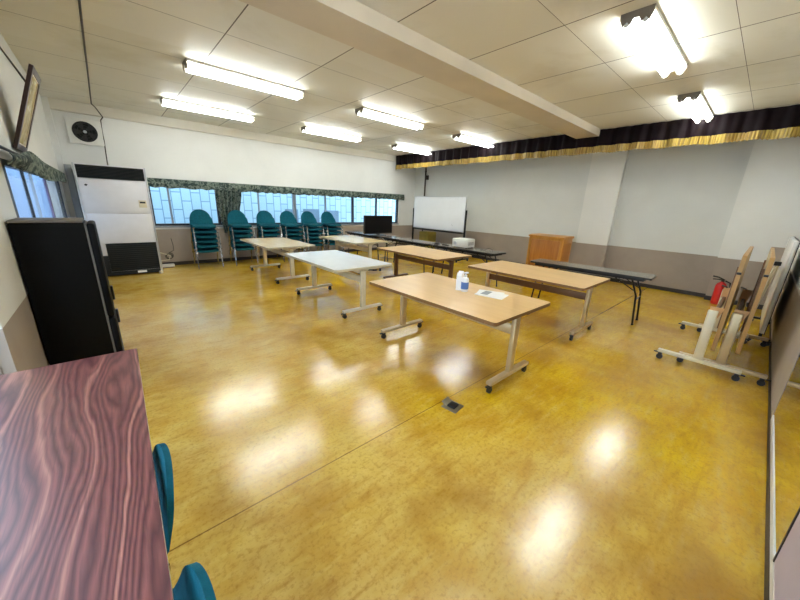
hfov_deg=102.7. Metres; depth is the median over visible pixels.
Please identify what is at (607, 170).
pillar
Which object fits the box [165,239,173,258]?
coiled cable
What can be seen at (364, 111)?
lamp
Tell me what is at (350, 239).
table
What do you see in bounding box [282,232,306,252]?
chair
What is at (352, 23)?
beam
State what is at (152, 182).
curtain valance
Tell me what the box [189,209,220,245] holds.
chair
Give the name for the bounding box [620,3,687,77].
lamp
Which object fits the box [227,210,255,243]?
chair
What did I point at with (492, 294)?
papers
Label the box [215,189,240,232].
window curtain
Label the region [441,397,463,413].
floor outlet
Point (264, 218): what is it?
chair
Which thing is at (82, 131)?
grille
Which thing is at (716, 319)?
table
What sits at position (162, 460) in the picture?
chair
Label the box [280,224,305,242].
chair
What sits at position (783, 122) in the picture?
valance
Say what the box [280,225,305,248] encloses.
chair
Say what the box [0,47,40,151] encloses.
picture frame
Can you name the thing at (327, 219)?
chair
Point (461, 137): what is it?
lamp
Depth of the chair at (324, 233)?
9.11 m
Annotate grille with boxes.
[72,121,97,141]
[74,164,144,180]
[105,242,159,271]
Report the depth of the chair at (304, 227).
8.56 m
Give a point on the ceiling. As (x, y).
(577, 56)
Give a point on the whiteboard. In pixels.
(440, 213)
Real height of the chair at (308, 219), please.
0.725 m
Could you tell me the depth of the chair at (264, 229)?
7.84 m
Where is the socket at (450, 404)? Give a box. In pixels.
[447,401,458,408]
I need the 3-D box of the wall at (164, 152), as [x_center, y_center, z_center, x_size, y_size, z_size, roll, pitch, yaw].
[-2.840,-2.731,8.747,9.210,3.030,0.270,-12,22,-40]
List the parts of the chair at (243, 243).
seat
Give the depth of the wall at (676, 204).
6.84 m
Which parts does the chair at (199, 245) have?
seat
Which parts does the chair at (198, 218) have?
backrest, seat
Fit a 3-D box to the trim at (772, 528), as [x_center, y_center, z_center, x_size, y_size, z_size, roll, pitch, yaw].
[1.865,1.082,1.595,2.490,0.043,0.016,-12,22,-40]
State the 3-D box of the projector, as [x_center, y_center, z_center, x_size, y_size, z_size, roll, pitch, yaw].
[1.332,-1.201,6.720,0.383,0.185,0.312,18,22,42]
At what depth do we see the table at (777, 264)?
3.93 m
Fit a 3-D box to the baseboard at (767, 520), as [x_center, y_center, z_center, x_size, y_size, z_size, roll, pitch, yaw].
[3.393,0.798,2.925,7.780,0.055,0.018,-12,22,-40]
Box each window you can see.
[0,158,67,217]
[148,186,398,227]
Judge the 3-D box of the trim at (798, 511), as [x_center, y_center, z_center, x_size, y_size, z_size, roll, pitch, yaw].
[1.642,0.064,1.049,0.012,2.200,0.018,-12,22,-40]
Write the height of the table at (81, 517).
0.696 m
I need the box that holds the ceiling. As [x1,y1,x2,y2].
[0,0,799,155]
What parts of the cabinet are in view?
panel, door, handle, door, handle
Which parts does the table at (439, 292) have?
post, post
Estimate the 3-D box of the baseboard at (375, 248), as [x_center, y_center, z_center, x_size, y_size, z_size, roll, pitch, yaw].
[-2.879,-1.310,9.153,8.910,0.075,0.014,-12,22,-40]
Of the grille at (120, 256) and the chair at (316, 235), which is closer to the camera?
the grille at (120, 256)
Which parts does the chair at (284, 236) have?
seat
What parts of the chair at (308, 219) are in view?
backrest, seat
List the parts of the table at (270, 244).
post, post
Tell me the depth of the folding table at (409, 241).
7.75 m
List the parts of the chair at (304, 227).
seat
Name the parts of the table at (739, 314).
post, post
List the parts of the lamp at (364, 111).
plate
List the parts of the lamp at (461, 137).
plate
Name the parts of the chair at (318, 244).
seat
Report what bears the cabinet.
on the floor
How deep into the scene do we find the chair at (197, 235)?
6.99 m
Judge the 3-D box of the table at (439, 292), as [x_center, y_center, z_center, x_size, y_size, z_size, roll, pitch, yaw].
[0.514,0.239,3.310,0.930,0.689,1.580,-12,22,-40]
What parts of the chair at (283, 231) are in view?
seat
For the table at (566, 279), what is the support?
on the floor
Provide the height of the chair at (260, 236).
0.725 m
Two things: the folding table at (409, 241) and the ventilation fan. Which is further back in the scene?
the folding table at (409, 241)
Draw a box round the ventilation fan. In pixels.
[64,117,104,146]
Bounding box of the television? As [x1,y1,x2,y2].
[363,215,391,235]
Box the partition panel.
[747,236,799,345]
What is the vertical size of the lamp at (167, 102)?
0.096 m
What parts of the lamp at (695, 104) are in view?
plate, plate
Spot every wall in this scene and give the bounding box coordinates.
[0,33,70,374]
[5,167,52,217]
[40,96,415,262]
[413,139,755,293]
[706,137,799,304]
[791,239,799,289]
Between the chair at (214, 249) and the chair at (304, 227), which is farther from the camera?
the chair at (304, 227)
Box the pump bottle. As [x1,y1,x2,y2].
[461,272,468,291]
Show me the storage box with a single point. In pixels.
(430, 236)
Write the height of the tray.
0.050 m
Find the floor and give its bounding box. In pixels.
[108,250,769,599]
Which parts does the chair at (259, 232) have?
seat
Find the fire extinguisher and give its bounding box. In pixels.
[710,275,730,304]
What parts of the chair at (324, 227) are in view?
seat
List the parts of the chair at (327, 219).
backrest, seat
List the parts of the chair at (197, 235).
seat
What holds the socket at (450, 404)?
attached to the floor outlet at (448, 404)
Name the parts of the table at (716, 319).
post, post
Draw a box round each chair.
[153,443,173,570]
[172,562,215,599]
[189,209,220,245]
[190,225,221,250]
[191,230,221,254]
[192,235,222,259]
[193,240,223,264]
[194,244,223,269]
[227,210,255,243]
[228,225,256,247]
[229,229,257,252]
[230,234,257,256]
[230,238,258,261]
[231,243,258,265]
[256,210,282,236]
[256,221,281,237]
[257,229,280,248]
[257,233,283,252]
[280,211,305,240]
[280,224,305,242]
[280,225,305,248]
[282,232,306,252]
[301,211,325,239]
[301,223,324,242]
[301,227,325,247]
[301,232,325,251]
[302,238,324,251]
[302,240,323,251]
[321,211,343,235]
[321,222,342,240]
[321,226,343,246]
[321,233,344,249]
[322,241,343,251]
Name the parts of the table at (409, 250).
post, post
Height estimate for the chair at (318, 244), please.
0.725 m
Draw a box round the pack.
[456,271,463,289]
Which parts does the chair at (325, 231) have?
seat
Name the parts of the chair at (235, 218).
backrest, seat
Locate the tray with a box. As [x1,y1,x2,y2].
[412,227,462,233]
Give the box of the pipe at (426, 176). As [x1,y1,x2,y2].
[422,167,428,230]
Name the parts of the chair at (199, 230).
seat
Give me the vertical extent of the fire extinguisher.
0.502 m
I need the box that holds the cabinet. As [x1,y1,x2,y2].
[5,218,124,364]
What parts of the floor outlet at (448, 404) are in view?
lid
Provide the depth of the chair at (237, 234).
7.46 m
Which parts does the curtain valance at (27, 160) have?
curtain rail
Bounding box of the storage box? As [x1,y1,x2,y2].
[419,231,435,248]
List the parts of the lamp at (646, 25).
plate, plate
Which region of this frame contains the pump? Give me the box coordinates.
[160,252,174,267]
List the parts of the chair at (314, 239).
seat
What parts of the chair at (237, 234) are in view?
seat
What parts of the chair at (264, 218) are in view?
backrest, seat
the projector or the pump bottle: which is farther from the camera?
the projector
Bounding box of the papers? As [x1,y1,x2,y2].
[475,289,508,299]
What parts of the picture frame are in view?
hanging cord, frame, trim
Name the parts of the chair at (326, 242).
seat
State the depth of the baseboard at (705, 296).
6.56 m
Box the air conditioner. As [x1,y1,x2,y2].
[71,162,162,275]
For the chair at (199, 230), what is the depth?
6.96 m
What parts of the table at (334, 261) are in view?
post, post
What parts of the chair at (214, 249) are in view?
seat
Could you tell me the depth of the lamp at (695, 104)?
4.50 m
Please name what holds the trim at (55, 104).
attached to the wall at (164, 152)
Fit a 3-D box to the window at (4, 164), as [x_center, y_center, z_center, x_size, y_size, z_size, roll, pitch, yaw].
[-4.308,-1.155,3.958,0.140,0.804,4.320,-12,22,-40]
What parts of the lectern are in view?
panel, panel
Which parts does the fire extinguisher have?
handle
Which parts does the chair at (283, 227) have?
seat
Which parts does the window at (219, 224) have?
sill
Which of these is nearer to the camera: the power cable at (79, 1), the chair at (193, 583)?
the chair at (193, 583)
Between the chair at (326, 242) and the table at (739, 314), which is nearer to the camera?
the table at (739, 314)
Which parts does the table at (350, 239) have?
post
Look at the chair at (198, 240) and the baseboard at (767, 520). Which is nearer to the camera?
the baseboard at (767, 520)
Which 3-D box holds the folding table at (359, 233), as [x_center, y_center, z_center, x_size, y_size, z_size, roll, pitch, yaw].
[-0.930,-1.536,9.090,0.440,0.692,1.640,-12,22,-40]
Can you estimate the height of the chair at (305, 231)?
0.725 m
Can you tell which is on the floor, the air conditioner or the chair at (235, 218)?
the air conditioner
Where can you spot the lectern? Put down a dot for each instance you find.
(540, 246)
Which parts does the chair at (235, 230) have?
seat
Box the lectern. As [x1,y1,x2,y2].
[525,233,573,269]
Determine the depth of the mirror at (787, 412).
1.71 m
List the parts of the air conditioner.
trim, panel, panel, kick panel, control panel, trim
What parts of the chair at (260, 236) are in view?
seat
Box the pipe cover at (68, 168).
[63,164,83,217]
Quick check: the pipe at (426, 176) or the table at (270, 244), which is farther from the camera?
the pipe at (426, 176)
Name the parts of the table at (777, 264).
leg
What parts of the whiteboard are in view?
post, panel, panel frame, post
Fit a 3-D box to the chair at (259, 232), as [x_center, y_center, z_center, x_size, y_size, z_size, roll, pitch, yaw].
[-3.257,-1.627,7.944,0.500,0.725,0.546,-12,22,-40]
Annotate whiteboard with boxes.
[412,196,468,262]
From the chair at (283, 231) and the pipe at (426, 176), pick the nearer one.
the chair at (283, 231)
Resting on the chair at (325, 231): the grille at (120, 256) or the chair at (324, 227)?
the chair at (324, 227)
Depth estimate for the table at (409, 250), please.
5.81 m
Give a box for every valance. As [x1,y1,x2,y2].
[0,145,66,182]
[147,178,404,199]
[396,104,799,169]
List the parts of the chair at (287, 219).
backrest, seat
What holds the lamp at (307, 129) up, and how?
attached to the ceiling
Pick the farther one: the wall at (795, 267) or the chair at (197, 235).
the chair at (197, 235)
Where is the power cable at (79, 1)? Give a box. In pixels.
[78,0,107,164]
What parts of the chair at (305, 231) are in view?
seat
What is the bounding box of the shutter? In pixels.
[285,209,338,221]
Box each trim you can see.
[47,97,395,161]
[769,415,774,599]
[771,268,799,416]
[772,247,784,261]
[773,507,799,561]
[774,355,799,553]
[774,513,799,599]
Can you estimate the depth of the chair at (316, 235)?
8.63 m
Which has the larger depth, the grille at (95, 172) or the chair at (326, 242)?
the chair at (326, 242)
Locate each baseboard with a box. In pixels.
[162,245,404,264]
[438,249,763,309]
[764,317,771,599]
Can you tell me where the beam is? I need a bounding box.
[239,0,599,138]
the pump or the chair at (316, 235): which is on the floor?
the pump
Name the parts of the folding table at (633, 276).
leg, leg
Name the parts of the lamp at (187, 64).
plate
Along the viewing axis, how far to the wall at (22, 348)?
2.23 m
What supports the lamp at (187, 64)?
attached to the ceiling
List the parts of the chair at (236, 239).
seat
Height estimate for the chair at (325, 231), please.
0.725 m
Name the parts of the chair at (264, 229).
seat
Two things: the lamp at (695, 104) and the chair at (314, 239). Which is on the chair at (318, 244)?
the chair at (314, 239)
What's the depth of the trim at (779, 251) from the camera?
5.27 m
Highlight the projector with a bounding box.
[452,237,474,248]
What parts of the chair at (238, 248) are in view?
seat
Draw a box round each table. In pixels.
[0,349,173,599]
[240,237,314,283]
[285,250,391,318]
[319,235,387,273]
[345,231,387,260]
[369,272,549,393]
[377,245,471,278]
[381,236,434,272]
[430,243,505,286]
[468,260,609,340]
[530,259,656,324]
[654,246,753,380]
[676,247,774,385]
[736,261,781,338]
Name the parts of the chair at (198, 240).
seat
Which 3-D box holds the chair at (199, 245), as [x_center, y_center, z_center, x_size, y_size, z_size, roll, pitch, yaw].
[-4.309,-1.203,7.105,0.500,0.725,0.546,-12,22,-40]
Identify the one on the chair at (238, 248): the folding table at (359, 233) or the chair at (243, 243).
the chair at (243, 243)
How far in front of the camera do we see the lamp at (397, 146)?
8.85 m
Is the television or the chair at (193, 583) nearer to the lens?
the chair at (193, 583)
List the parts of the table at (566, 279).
post, post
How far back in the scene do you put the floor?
2.15 m
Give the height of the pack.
0.185 m
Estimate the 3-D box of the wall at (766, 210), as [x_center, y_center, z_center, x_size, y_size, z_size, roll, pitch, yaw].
[6.170,-1.378,5.378,0.200,3.029,0.856,-12,22,-40]
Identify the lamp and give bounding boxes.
[160,97,254,121]
[182,58,303,99]
[301,126,361,141]
[355,107,423,129]
[391,144,431,154]
[452,133,494,147]
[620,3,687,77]
[677,91,713,122]
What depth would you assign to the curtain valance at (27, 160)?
2.86 m
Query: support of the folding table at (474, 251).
on the floor
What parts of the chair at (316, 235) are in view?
seat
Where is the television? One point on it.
(375, 225)
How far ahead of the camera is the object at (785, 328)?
3.04 m
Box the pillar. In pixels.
[570,150,629,275]
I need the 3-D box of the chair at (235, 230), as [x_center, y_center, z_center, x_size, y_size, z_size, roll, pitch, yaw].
[-3.733,-1.621,7.502,0.500,0.725,0.546,-12,22,-40]
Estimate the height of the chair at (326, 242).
0.725 m
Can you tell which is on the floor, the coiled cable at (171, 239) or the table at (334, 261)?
the table at (334, 261)

